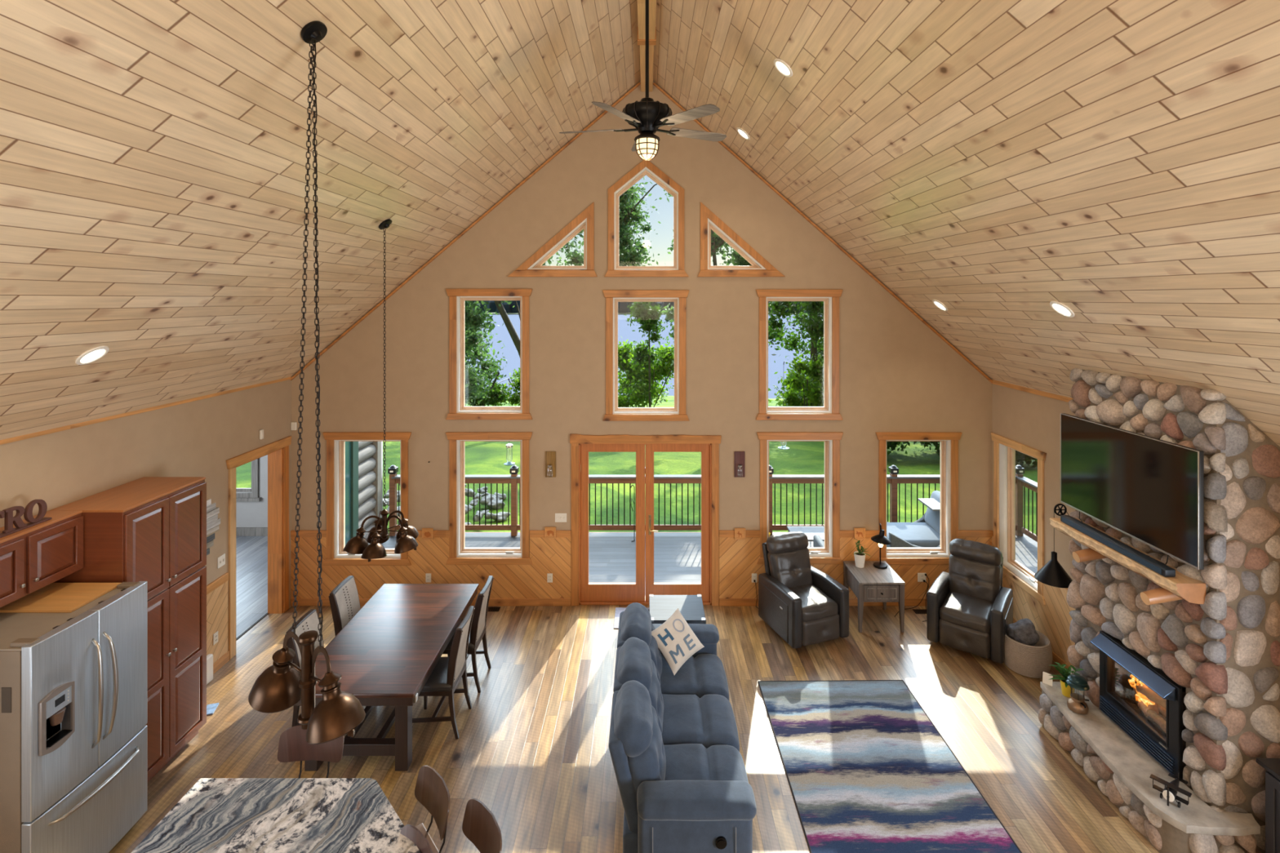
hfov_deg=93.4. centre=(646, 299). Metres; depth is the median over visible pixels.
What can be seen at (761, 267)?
window
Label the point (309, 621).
dining chair
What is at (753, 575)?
wall outlet
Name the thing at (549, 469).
jar
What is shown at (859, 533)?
tile
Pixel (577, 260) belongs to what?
tree
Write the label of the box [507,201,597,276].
window
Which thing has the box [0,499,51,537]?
sign
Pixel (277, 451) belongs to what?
door frame
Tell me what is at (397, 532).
trim
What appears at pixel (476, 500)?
rock
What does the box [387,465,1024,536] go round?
deck railing
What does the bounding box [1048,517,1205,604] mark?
mantel shelf
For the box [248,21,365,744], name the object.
pendant
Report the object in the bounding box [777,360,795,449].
bird feeder
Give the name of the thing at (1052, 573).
wall lamp
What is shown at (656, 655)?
cushion
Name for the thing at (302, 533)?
trim
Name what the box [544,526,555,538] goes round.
tile
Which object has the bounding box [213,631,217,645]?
wall outlet
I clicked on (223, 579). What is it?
trim
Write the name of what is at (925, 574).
power cord
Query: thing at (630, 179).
window
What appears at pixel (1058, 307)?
recessed light
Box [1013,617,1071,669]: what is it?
baseboard
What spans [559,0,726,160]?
ceiling fan
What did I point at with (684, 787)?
sofa
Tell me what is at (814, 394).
bush
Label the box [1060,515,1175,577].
soundbar
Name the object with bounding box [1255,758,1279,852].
base cabinet
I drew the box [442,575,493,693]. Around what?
dining chair
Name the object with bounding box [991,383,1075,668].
wall
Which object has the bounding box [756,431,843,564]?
window
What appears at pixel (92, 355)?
recessed light
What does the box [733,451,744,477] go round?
sconce
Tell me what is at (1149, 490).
television
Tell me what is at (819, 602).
seat cushion
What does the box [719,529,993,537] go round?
trim
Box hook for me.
[631,484,635,541]
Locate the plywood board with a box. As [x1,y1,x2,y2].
[0,582,120,612]
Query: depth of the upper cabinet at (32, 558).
4.43 m
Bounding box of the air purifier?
[206,653,213,684]
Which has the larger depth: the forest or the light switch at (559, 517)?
the forest
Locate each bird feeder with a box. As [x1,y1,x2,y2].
[496,377,515,465]
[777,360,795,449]
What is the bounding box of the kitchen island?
[130,777,421,852]
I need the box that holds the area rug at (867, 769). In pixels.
[757,680,1022,852]
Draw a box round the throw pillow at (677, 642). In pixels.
[651,608,704,675]
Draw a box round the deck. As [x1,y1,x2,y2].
[381,533,1037,595]
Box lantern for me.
[1065,673,1089,714]
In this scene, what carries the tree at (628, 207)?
on the lawn
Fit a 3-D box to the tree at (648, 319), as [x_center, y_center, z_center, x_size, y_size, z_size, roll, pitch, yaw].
[-0.047,2.570,26.913,2.234,6.190,2.266,0,0,-19]
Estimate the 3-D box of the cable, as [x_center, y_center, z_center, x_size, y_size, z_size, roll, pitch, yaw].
[4.015,1.962,5.180,0.077,0.217,1.161,0,0,0]
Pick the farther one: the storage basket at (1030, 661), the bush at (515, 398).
the bush at (515, 398)
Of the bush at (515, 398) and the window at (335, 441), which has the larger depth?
the bush at (515, 398)
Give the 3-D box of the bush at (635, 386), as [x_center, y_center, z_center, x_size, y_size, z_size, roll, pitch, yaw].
[-0.176,3.746,28.934,4.958,3.893,4.464,0,0,-33]
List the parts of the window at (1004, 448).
head trim, sill trim, sash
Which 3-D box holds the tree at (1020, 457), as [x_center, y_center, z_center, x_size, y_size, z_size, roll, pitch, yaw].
[11.479,3.656,18.587,3.272,2.900,3.186,0,0,8]
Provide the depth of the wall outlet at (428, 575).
8.01 m
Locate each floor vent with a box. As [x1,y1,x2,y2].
[487,607,500,611]
[911,608,926,613]
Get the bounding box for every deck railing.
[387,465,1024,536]
[1017,476,1037,542]
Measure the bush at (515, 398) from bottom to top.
2.550 m
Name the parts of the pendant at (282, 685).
lamp shade, arm, chain, arm, chain, cord, lamp shade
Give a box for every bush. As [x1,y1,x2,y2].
[465,356,513,406]
[501,367,519,406]
[617,335,674,407]
[768,348,823,406]
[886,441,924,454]
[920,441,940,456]
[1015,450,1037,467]
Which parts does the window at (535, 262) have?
sill trim, sash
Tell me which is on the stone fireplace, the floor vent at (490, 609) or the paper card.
the paper card
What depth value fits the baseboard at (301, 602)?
8.01 m
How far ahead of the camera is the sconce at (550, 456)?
8.01 m
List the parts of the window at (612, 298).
sill trim, head trim, sash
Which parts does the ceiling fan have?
blade, blade, blade, glass globe, blade, blade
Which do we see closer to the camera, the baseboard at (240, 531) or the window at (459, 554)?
the window at (459, 554)
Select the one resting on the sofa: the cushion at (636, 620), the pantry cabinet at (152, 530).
the cushion at (636, 620)
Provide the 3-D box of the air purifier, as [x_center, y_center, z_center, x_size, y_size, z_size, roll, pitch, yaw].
[-4.665,3.933,6.400,0.060,0.280,0.120,0,0,0]
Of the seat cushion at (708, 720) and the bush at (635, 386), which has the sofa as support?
the seat cushion at (708, 720)
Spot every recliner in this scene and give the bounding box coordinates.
[758,531,848,648]
[926,538,1013,663]
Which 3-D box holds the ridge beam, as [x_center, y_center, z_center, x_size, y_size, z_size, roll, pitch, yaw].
[0.000,-2.857,2.214,0.200,0.227,11.628,0,0,0]
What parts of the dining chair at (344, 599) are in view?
leg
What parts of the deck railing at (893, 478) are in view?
post, cap rail, rail, rail, post, cap rail, rail, rail, rail, rail, cap rail, post, rail, rail, cap rail, post, cap rail, rail, post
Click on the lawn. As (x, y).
(482, 458)
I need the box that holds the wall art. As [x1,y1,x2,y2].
[206,498,220,555]
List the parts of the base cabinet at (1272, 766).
door, door panel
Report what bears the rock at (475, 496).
on the rock
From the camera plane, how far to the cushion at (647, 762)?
4.32 m
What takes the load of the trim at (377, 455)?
attached to the wall at (366, 450)
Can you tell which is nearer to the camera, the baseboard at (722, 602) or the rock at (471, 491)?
the baseboard at (722, 602)
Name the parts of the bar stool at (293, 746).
post, post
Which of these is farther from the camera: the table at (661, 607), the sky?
the sky
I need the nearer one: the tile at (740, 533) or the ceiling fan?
the ceiling fan
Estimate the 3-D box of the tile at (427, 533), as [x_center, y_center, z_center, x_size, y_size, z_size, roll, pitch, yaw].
[-2.905,3.114,7.995,0.144,0.150,0.022,0,0,0]
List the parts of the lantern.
fuel tank, globe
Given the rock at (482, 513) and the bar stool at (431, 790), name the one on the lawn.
the rock at (482, 513)
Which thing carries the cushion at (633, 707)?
on the sofa
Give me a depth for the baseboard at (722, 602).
8.01 m
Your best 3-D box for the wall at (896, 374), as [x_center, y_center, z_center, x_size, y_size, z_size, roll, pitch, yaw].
[-0.055,0.540,8.123,9.710,7.070,0.214,0,0,0]
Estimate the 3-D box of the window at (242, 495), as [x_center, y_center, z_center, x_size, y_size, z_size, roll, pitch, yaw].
[-7.275,2.715,10.415,1.250,1.520,0.150,0,0,0]
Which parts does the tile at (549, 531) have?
panel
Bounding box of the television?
[1060,413,1204,569]
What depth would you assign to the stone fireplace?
4.48 m
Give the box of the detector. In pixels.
[290,422,297,430]
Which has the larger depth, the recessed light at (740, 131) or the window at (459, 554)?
the window at (459, 554)
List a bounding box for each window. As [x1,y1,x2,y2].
[235,458,261,502]
[322,431,411,565]
[345,441,358,545]
[445,288,532,419]
[445,431,532,564]
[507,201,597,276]
[602,290,688,421]
[604,160,688,276]
[697,202,785,276]
[755,289,842,420]
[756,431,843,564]
[875,431,962,564]
[991,432,1046,604]
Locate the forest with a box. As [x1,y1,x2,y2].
[465,300,822,313]
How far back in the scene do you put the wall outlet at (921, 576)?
8.01 m
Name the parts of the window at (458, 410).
sill trim, head trim, sash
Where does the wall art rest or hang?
attached to the wall at (196, 438)
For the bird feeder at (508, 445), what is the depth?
8.97 m
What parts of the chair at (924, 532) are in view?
arm, arm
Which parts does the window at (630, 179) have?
sash, sill trim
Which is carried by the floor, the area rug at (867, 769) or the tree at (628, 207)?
the area rug at (867, 769)
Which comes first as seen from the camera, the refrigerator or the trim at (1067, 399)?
the refrigerator
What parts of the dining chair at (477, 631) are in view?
seat rail, seat, leg, backrest, leg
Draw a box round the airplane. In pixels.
[1149,771,1191,808]
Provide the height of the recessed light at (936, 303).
0.138 m
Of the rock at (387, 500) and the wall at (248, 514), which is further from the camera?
the rock at (387, 500)
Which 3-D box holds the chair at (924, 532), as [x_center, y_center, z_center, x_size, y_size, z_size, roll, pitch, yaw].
[4.378,3.674,9.650,1.359,1.022,1.023,0,0,0]
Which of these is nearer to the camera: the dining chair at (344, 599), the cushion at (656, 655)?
the cushion at (656, 655)
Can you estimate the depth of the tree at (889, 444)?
18.73 m
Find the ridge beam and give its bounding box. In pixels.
[636,0,656,91]
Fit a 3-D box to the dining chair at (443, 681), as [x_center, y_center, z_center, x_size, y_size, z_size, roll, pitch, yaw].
[-1.970,3.567,5.800,0.531,1.024,0.460,0,0,0]
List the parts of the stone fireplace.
frame, gas fireplace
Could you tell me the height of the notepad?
0.160 m
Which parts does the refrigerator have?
control panel, door, panel, freezer drawer, handle, handle, handle, door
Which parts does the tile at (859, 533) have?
panel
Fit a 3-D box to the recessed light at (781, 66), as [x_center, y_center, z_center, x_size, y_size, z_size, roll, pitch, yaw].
[1.153,-1.954,5.099,0.155,0.138,0.203,0,0,4]
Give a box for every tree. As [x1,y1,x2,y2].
[465,229,583,368]
[465,302,506,406]
[618,177,666,266]
[625,302,666,407]
[661,189,752,361]
[768,301,823,406]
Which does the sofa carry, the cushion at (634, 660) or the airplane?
the cushion at (634, 660)
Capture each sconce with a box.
[545,451,555,477]
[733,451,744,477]
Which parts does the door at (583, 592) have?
head trim, handle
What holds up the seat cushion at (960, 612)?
on the recliner at (969, 609)
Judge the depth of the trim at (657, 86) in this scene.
7.99 m
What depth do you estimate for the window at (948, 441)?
8.01 m
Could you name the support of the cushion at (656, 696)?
on the sofa
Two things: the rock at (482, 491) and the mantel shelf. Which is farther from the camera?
the rock at (482, 491)
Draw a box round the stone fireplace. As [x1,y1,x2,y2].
[1038,368,1279,852]
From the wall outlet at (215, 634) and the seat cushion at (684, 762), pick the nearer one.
the seat cushion at (684, 762)
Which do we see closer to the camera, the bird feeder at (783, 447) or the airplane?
the airplane
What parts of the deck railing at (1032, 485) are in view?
cap rail, rail, rail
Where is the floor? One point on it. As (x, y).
(531, 746)
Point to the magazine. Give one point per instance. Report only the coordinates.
(211, 708)
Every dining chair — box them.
[284,608,324,727]
[328,575,360,635]
[412,606,475,739]
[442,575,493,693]
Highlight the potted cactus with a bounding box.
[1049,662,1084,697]
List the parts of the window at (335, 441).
sill trim, head trim, sash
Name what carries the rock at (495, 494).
on the lawn
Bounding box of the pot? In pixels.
[1060,676,1075,697]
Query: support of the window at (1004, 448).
in the wall at (1033, 420)
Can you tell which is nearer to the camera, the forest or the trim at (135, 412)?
the trim at (135, 412)
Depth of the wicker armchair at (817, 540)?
9.13 m
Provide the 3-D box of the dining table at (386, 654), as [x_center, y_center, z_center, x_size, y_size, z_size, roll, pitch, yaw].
[-2.507,3.695,6.045,1.115,0.760,1.970,0,0,0]
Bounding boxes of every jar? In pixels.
[546,466,552,477]
[737,466,742,477]
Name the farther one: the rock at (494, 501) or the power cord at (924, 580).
the rock at (494, 501)
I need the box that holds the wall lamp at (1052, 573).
[1034,503,1072,587]
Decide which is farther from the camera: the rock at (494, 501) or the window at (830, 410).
the rock at (494, 501)
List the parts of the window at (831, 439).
sash, sill trim, head trim, crank handle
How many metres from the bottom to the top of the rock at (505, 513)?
0.221 m
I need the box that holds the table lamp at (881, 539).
[871,523,891,568]
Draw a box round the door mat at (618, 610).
[613,607,648,628]
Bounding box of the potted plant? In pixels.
[853,538,871,568]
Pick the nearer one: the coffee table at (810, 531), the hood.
the hood
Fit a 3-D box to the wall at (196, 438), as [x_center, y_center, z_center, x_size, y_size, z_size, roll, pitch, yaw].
[-4.813,2.548,2.215,0.194,3.054,11.630,0,0,0]
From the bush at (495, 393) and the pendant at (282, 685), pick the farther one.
the bush at (495, 393)
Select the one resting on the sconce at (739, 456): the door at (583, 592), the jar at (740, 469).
the jar at (740, 469)
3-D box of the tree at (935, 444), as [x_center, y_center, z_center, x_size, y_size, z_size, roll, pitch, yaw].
[9.451,3.699,19.298,3.130,3.002,3.249,0,0,12]
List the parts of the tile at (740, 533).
panel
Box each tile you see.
[422,528,433,539]
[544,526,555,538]
[734,528,745,539]
[853,528,865,539]
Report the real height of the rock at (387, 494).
0.185 m
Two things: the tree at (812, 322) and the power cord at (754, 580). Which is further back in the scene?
the tree at (812, 322)
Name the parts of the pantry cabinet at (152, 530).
door, raised panel, raised panel, raised panel, door, door, door, raised panel, raised panel, raised panel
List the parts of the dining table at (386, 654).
leg, cross rail, leg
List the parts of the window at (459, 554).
sill trim, head trim, sash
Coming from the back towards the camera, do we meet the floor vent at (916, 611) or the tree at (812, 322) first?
the tree at (812, 322)
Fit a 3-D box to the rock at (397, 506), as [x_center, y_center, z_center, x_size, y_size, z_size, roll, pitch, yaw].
[-4.831,4.212,11.892,0.361,0.181,0.230,0,0,22]
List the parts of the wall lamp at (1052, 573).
lamp shade, cord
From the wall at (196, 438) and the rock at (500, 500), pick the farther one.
the rock at (500, 500)
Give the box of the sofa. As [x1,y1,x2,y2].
[608,602,756,852]
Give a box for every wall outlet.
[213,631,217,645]
[425,573,431,582]
[546,573,552,582]
[751,573,756,582]
[917,573,926,582]
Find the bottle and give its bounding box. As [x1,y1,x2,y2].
[506,447,512,462]
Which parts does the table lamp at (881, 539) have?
stem, lamp shade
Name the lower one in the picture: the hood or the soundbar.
the hood
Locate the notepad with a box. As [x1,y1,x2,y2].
[1,687,11,712]
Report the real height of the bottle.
0.225 m
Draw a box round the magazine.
[206,702,218,715]
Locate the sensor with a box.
[259,429,263,439]
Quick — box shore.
[481,312,822,314]
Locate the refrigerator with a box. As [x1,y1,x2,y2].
[0,581,147,852]
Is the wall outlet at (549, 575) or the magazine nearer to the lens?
the magazine
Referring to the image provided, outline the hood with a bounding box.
[1089,633,1175,701]
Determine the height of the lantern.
0.297 m
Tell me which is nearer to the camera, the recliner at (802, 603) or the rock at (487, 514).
the recliner at (802, 603)
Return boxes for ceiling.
[0,0,1279,446]
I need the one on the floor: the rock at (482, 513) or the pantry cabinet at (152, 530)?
the pantry cabinet at (152, 530)
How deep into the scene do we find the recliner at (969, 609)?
7.06 m
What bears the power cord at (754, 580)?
hanging from the wall outlet at (753, 575)
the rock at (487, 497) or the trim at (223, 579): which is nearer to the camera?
the trim at (223, 579)
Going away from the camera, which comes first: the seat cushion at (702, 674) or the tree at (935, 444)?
the seat cushion at (702, 674)
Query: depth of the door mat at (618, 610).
7.75 m
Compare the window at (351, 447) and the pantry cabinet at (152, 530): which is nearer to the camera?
the pantry cabinet at (152, 530)
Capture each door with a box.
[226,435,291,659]
[569,433,721,605]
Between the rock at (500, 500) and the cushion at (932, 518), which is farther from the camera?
the rock at (500, 500)
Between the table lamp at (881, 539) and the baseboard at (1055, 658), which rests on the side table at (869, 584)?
the table lamp at (881, 539)
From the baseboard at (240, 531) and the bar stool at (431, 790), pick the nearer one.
the bar stool at (431, 790)
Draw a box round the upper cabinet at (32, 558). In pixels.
[0,510,83,607]
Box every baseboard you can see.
[213,650,229,674]
[235,527,267,536]
[290,598,571,605]
[719,598,926,605]
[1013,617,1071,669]
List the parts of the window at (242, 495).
sash, sill trim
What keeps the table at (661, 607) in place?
on the floor
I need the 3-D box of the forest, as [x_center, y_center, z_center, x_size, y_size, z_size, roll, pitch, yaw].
[-0.375,-0.521,305.781,346.832,13.992,55.782,0,0,0]
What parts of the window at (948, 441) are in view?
sill trim, sash, head trim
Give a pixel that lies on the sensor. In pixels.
(261, 431)
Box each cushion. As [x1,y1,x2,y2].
[613,680,653,757]
[617,636,653,691]
[620,602,651,646]
[627,705,666,796]
[648,623,662,684]
[648,659,663,733]
[660,653,729,701]
[662,693,739,751]
[663,743,748,782]
[788,584,838,621]
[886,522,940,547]
[924,490,940,533]
[939,591,993,633]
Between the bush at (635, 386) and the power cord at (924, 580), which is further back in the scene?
the bush at (635, 386)
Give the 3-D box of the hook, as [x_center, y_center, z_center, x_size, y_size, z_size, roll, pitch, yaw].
[-0.245,3.705,10.426,0.073,0.972,0.061,0,0,0]
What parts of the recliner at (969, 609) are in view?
arm, backrest, panel, arm, panel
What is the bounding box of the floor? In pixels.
[108,536,1159,852]
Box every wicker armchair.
[813,534,824,546]
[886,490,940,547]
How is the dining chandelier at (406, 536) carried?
hanging from the ceiling
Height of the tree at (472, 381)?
11.274 m
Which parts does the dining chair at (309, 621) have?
leg, backrest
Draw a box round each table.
[293,583,479,770]
[647,594,706,623]
[786,526,824,541]
[843,560,905,632]
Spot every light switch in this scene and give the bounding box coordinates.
[217,553,225,568]
[555,513,566,522]
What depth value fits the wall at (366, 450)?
9.91 m
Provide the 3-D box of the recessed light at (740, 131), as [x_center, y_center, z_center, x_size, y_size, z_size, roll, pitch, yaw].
[1.145,-1.962,7.155,0.155,0.138,0.203,0,0,4]
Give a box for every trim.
[0,376,292,444]
[206,572,228,595]
[289,82,992,382]
[290,529,571,537]
[372,441,381,524]
[396,532,784,533]
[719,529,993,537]
[991,379,1072,402]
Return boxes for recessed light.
[75,346,109,364]
[736,127,750,140]
[773,58,792,77]
[932,299,947,311]
[1049,301,1074,317]
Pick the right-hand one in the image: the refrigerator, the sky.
the sky
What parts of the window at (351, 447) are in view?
pane, casing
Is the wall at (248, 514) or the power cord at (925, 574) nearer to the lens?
the power cord at (925, 574)
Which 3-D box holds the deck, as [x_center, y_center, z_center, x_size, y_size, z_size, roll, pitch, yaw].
[1.075,4.205,7.150,11.350,0.040,7.300,0,0,0]
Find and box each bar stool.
[277,724,344,777]
[400,824,432,852]
[414,765,449,852]
[462,798,502,852]
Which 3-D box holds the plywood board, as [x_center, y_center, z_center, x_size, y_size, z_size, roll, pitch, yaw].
[-4.380,2.224,4.505,0.560,0.018,0.420,0,0,0]
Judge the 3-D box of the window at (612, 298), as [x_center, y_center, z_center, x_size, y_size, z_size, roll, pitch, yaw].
[-0.010,0.749,8.103,1.152,1.736,0.214,0,0,0]
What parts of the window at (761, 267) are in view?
sash, sill trim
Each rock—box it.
[382,489,389,498]
[385,497,397,506]
[396,506,399,518]
[465,488,473,497]
[465,504,471,514]
[469,498,478,506]
[472,493,481,499]
[472,511,484,521]
[477,486,488,493]
[480,488,487,493]
[480,494,494,504]
[481,492,489,497]
[484,511,493,519]
[486,498,502,508]
[492,511,510,521]
[493,492,506,499]
[494,497,505,509]
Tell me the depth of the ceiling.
4.02 m
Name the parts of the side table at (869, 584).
leg, leg, drawer, drawer molding, leg, leg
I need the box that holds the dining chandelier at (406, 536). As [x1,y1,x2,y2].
[343,218,418,562]
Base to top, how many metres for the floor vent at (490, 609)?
0.007 m
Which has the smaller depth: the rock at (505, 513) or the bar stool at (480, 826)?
the bar stool at (480, 826)
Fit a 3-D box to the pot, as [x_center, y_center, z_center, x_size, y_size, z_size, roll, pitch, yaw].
[3.930,3.627,5.630,0.124,0.130,0.124,0,0,0]
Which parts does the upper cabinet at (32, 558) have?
raised panel, door, knob, door, raised panel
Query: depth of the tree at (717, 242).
23.44 m
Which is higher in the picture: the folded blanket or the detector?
the detector
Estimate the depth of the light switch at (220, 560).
6.68 m
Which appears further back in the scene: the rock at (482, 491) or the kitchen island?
the rock at (482, 491)
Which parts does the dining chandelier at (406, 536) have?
lamp shade, lamp shade, lamp shade, chain, lamp shade, lamp shade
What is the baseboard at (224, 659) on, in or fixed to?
attached to the wall at (196, 438)
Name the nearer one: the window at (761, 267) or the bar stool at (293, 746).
the bar stool at (293, 746)
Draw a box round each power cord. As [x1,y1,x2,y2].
[753,579,757,608]
[894,579,928,616]
[922,573,928,622]
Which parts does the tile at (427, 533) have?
panel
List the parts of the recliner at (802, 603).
panel, panel, arm, backrest, arm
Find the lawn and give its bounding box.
[235,395,1037,534]
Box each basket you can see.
[1004,630,1052,678]
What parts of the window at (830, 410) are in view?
sash, sill trim, head trim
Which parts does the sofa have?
panel, panel, panel, arm, arm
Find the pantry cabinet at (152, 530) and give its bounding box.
[50,476,206,782]
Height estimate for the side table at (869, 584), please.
0.620 m
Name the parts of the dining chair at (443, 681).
leg, seat rail, seat, leg, backrest, leg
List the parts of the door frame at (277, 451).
casing, head trim, casing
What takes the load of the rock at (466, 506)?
on the lawn
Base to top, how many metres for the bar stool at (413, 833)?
0.984 m
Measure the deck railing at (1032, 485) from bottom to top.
1.240 m
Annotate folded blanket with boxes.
[1007,618,1039,645]
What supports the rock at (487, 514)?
on the lawn
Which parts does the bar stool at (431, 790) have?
seat, post, post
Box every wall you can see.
[0,379,291,663]
[235,441,382,527]
[290,80,991,604]
[358,441,376,545]
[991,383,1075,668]
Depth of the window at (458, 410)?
8.01 m
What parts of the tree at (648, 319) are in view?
crown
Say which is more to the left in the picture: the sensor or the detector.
the sensor
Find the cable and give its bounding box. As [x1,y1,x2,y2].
[1079,511,1168,564]
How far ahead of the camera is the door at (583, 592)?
8.06 m
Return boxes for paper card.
[1042,671,1053,686]

